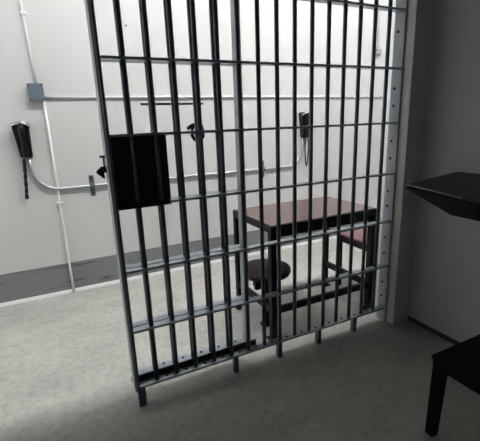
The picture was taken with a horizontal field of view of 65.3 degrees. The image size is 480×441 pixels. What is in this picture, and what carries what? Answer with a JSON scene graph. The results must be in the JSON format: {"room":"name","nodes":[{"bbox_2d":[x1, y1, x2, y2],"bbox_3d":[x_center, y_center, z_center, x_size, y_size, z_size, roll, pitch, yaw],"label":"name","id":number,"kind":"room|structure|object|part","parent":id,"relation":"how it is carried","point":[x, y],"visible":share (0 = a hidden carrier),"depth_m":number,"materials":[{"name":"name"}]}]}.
{"room":"prison interior","nodes":[
{"label":"prison interior","id":0,"kind":"room"},
{"bbox_2d":[0,0,388,274],"bbox_3d":[-1.221,-1.242,3.007,6.770,3.700,0.150,-9,16,-25],"label":"wall","id":1,"kind":"structure","parent":0,"point":[31,229],"depth_m":3.23,"materials":[{"name":"white paint"}]},
{"bbox_2d":[11,122,32,198],"bbox_3d":[-1.627,-0.450,2.849,0.120,0.584,0.102,-9,16,-25],"label":"wall phone","id":2,"kind":"object","parent":1,"relation":"attached to","point":[21,131],"visible":1,"depth_m":2.81,"materials":[{"name":"black plastic"}]},
{"bbox_3d":[-1.654,-0.319,2.887,0.053,0.313,0.039,-9,16,-25],"label":"cord","id":3,"kind":"part","parent":2,"relation":"part of","materials":[{"name":"black plastic"}]},
{"bbox_2d":[18,0,36,82],"bbox_3d":[-1.573,-1.989,2.548,0.057,1.999,0.026,-9,16,-25],"label":"conduit","id":4,"kind":"object","parent":1,"relation":"attached to","point":[22,12],"visible":0.98,"depth_m":2.71,"materials":[{"name":"white metal"}]},
{"bbox_2d":[26,83,44,100],"bbox_3d":[-1.528,-0.961,2.804,0.106,0.122,0.054,-9,16,-25],"label":"junction box","id":5,"kind":"object","parent":1,"relation":"attached to","point":[35,90],"visible":1,"depth_m":2.78,"materials":[{"name":"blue metal"}]},
{"bbox_2d":[43,101,74,292],"bbox_3d":[-1.464,-0.148,3.045,0.053,1.581,0.032,-9,16,-25],"label":"conduit","id":6,"kind":"object","parent":1,"relation":"attached to","point":[59,201],"visible":0.99,"depth_m":3.03,"materials":[{"name":"white metal"}]},
{"bbox_2d":[27,138,302,195],"bbox_3d":[-0.478,-0.509,3.454,2.567,0.378,0.032,-9,16,-25],"label":"conduit","id":7,"kind":"object","parent":1,"relation":"attached to","point":[91,185],"visible":0.83,"depth_m":3.15,"materials":[{"name":"grey metal"}]},
{"bbox_2d":[0,235,336,306],"bbox_3d":[-1.117,0.552,3.396,6.470,0.026,0.022,-9,16,-25],"label":"trim","id":8,"kind":"structure","parent":1,"relation":"attached to","point":[331,237],"depth_m":3.39,"materials":[{"name":"white"}]},
{"bbox_2d":[0,221,367,302],"bbox_3d":[-1.125,0.426,3.370,6.470,0.242,0.006,-9,16,-25],"label":"baseboard","id":9,"kind":"structure","parent":1,"relation":"attached to","point":[56,278],"depth_m":3.27,"materials":[{"name":"grey paint"}]},
{"bbox_2d":[45,96,382,97],"bbox_3d":[0.121,-1.189,3.598,3.582,0.029,0.018,-9,16,-25],"label":"conduit","id":10,"kind":"object","parent":1,"relation":"attached to","point":[45,96],"visible":0.77,"depth_m":3.39,"materials":[{"name":"white metal"}]},
{"bbox_2d":[299,112,308,166],"bbox_3d":[0.692,-0.845,3.924,0.120,0.570,0.102,-9,16,-25],"label":"wall phone","id":11,"kind":"object","parent":1,"relation":"attached to","point":[303,116],"visible":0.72,"depth_m":3.88,"materials":[{"name":"black plastic"}]},
{"bbox_3d":[0.709,-0.728,3.982,0.055,0.312,0.019,-9,16,-25],"label":"cord","id":12,"kind":"part","parent":11,"relation":"part of","materials":[{"name":"black plastic"}]},
{"bbox_2d":[376,0,381,54],"bbox_3d":[1.502,-2.641,3.934,0.060,1.660,0.040,-9,16,-25],"label":"conduit","id":13,"kind":"object","parent":1,"relation":"attached to","point":[378,51],"visible":0.82,"depth_m":4.10,"materials":[{"name":"white metal"}]},
{"bbox_2d":[0,238,479,440],"bbox_3d":[-0.224,1.049,1.650,6.770,0.120,4.365,-9,16,-25],"label":"floor","id":14,"kind":"structure","parent":0,"point":[65,368],"depth_m":2.09,"materials":[{"name":"concrete"}]},
{"bbox_2d":[89,0,407,406],"bbox_3d":[0.200,-0.216,2.000,1.692,2.120,0.084,-9,16,-25],"label":"bars","id":15,"kind":"object","parent":14,"relation":"on","point":[401,8],"depth_m":1.95,"materials":[{"name":"metal"}]},
{"bbox_3d":[0.188,-0.768,1.839,1.666,0.012,0.044,-9,16,-25],"label":"rail","id":16,"kind":"part","parent":15,"relation":"part of","materials":[{"name":"metal"}]},
{"bbox_3d":[0.199,-0.473,1.917,1.666,0.012,0.044,-9,16,-25],"label":"rail","id":17,"kind":"part","parent":15,"relation":"part of","materials":[{"name":"metal"}]},
{"bbox_3d":[0.210,-0.177,1.994,1.666,0.012,0.044,-9,16,-25],"label":"rail","id":18,"kind":"part","parent":15,"relation":"part of","materials":[{"name":"metal"}]},
{"bbox_3d":[0.222,0.118,2.071,1.666,0.012,0.044,-9,16,-25],"label":"rail","id":19,"kind":"part","parent":15,"relation":"part of","materials":[{"name":"metal"}]},
{"bbox_3d":[0.233,0.413,2.148,1.666,0.012,0.044,-9,16,-25],"label":"rail","id":20,"kind":"part","parent":15,"relation":"part of","materials":[{"name":"metal"}]},
{"bbox_3d":[0.244,0.709,2.225,1.666,0.012,0.044,-9,16,-25],"label":"rail","id":21,"kind":"part","parent":15,"relation":"part of","materials":[{"name":"metal"}]},
{"bbox_3d":[0.177,-1.063,1.762,1.666,0.012,0.044,-9,16,-25],"label":"rail","id":22,"kind":"part","parent":15,"relation":"part of","materials":[{"name":"metal"}]},
{"bbox_3d":[0.952,-0.336,2.354,0.012,2.119,0.076,-9,16,-25],"label":"anchor plate","id":23,"kind":"part","parent":15,"relation":"part of","materials":[{"name":"grey paint"}]},
{"bbox_2d":[248,258,290,326],"bbox_3d":[0.178,0.513,2.559,0.337,0.430,0.337,-2,15,1],"label":"round stool","id":24,"kind":"object","parent":14,"relation":"on","point":[254,266],"visible":0.45,"depth_m":2.46,"materials":[{"name":"black metal"}]},
{"bbox_3d":[0.171,0.330,2.511,0.338,0.052,0.338,-9,16,-25],"label":"seat","id":25,"kind":"part","parent":24,"relation":"part of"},
{"bbox_2d":[233,196,376,339],"bbox_3d":[0.457,0.288,2.714,0.876,0.766,0.565,-9,16,-25],"label":"table","id":26,"kind":"object","parent":14,"relation":"on","point":[270,224],"visible":0.67,"depth_m":2.52,"materials":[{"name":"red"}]},
{"bbox_3d":[-0.012,0.318,2.768,0.072,0.716,0.072,-9,16,-25],"label":"leg","id":27,"kind":"part","parent":26,"relation":"part of","materials":[{"name":"black metal"}]},
{"bbox_3d":[0.205,0.422,2.337,0.072,0.716,0.072,-9,16,-25],"label":"leg","id":28,"kind":"part","parent":26,"relation":"part of","materials":[{"name":"black metal"}]},
{"bbox_3d":[0.709,0.203,3.104,0.072,0.716,0.072,-9,16,-25],"label":"leg","id":29,"kind":"part","parent":26,"relation":"part of","materials":[{"name":"black metal"}]},
{"bbox_3d":[0.927,0.307,2.674,0.072,0.716,0.072,-9,16,-25],"label":"leg","id":30,"kind":"part","parent":26,"relation":"part of","materials":[{"name":"black metal"}]},
{"bbox_2d":[339,229,366,284],"bbox_3d":[1.106,0.348,3.006,0.410,0.455,0.505,-9,16,-25],"label":"stool","id":31,"kind":"object","parent":14,"relation":"on","point":[358,234],"visible":0.08,"depth_m":3.02,"materials":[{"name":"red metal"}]},
{"bbox_3d":[0.836,0.355,3.139,0.028,0.395,0.028,-9,16,-25],"label":"leg","id":32,"kind":"part","parent":31,"relation":"part of","materials":[{"name":"black metal"}]},
{"bbox_3d":[1.098,0.136,2.950,0.398,0.015,0.493,-9,16,-25],"label":"seat","id":33,"kind":"part","parent":31,"relation":"part of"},
{"bbox_3d":[1.099,0.164,2.958,0.410,0.050,0.505,-9,16,-25],"label":"seat frame","id":34,"kind":"part","parent":31,"relation":"part of","materials":[{"name":"black metal"}]},
{"bbox_2d":[425,334,479,436],"bbox_3d":[1.235,0.753,1.523,0.735,0.412,0.539,-9,16,-25],"label":"bench","id":35,"kind":"object","parent":14,"relation":"on","point":[460,362],"visible":1,"depth_m":1.54,"materials":[{"name":"black metal"}]},
{"bbox_3d":[0.837,0.773,1.599,0.061,0.362,0.063,-9,16,-25],"label":"leg","id":36,"kind":"part","parent":35,"relation":"part of","materials":[{"name":"black metal"}]},
{"bbox_3d":[1.229,0.562,1.470,0.735,0.016,0.517,-9,16,-25],"label":"seat","id":37,"kind":"part","parent":35,"relation":"part of","materials":[{"name":"black metal"}]},
{"bbox_2d":[373,0,435,324],"bbox_3d":[1.752,-1.231,2.537,1.832,3.700,0.185,-9,16,-25],"label":"wall","id":38,"kind":"structure","parent":0,"point":[420,13],"depth_m":2.29,"materials":[{"name":"grey paint"}]},
{"bbox_2d":[409,0,479,342],"bbox_3d":[1.705,-0.263,1.309,0.150,2.450,2.325,-9,16,-25],"label":"wall","id":39,"kind":"structure","parent":0,"point":[445,285],"depth_m":2.17,"materials":[{"name":"grey paint"}]},
{"bbox_2d":[408,316,459,344],"bbox_3d":[1.678,0.919,1.581,0.008,0.028,2.325,-9,16,-25],"label":"baseboard","id":40,"kind":"structure","parent":39,"relation":"attached to","point":[453,341],"depth_m":2.42,"materials":[{"name":"grey paint"}]},
{"bbox_2d":[405,172,479,220],"bbox_3d":[1.136,-0.046,1.570,0.713,0.160,0.989,-9,16,-25],"label":"desk","id":41,"kind":"object","parent":39,"relation":"attached to","point":[457,194],"visible":1,"depth_m":1.61,"materials":[{"name":"black metal"}]},
{"bbox_3d":[-0.163,-1.953,1.378,2.368,1.580,0.155,-9,16,-25],"label":"wall","id":42,"kind":"structure","parent":0,"visible":0},
{"bbox_3d":[-0.639,-1.199,1.450,1.640,0.160,0.069,-9,16,-25],"label":"door track","id":43,"kind":"object","parent":42,"relation":"attached to","visible":0},
{"bbox_2d":[84,0,255,392],"bbox_3d":[-0.288,-0.217,1.797,0.746,2.110,0.119,-9,16,-25],"label":"door","id":44,"kind":"structure","parent":43,"relation":"hanging from","point":[144,145],"depth_m":1.75,"materials":[{"name":"metal"}]},
{"bbox_3d":[-0.304,-0.704,1.666,0.620,0.012,0.044,-9,16,-25],"label":"rail","id":45,"kind":"part","parent":44,"relation":"part of","materials":[{"name":"metal"}]},
{"bbox_3d":[-0.311,-0.540,1.732,0.296,0.011,0.010,-9,16,-25],"label":"rod","id":46,"kind":"part","parent":44,"relation":"part of","materials":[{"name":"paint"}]},
{"bbox_3d":[-0.271,0.182,1.897,0.620,0.012,0.044,-9,16,-25],"label":"rail","id":47,"kind":"part","parent":44,"relation":"part of","materials":[{"name":"metal"}]},
{"bbox_3d":[-0.260,0.477,1.974,0.620,0.012,0.044,-9,16,-25],"label":"rail","id":48,"kind":"part","parent":44,"relation":"part of","materials":[{"name":"metal"}]},
{"bbox_3d":[-0.214,-0.426,1.813,0.088,0.094,0.026,-6,15,-16],"label":"pull handle","id":49,"kind":"part","parent":44,"relation":"part of","materials":[{"name":"black metal"}]},
{"bbox_3d":[-0.282,-0.114,1.820,0.620,0.012,0.044,-9,16,-25],"label":"rail","id":50,"kind":"part","parent":44,"relation":"part of","materials":[{"name":"metal"}]}
]}

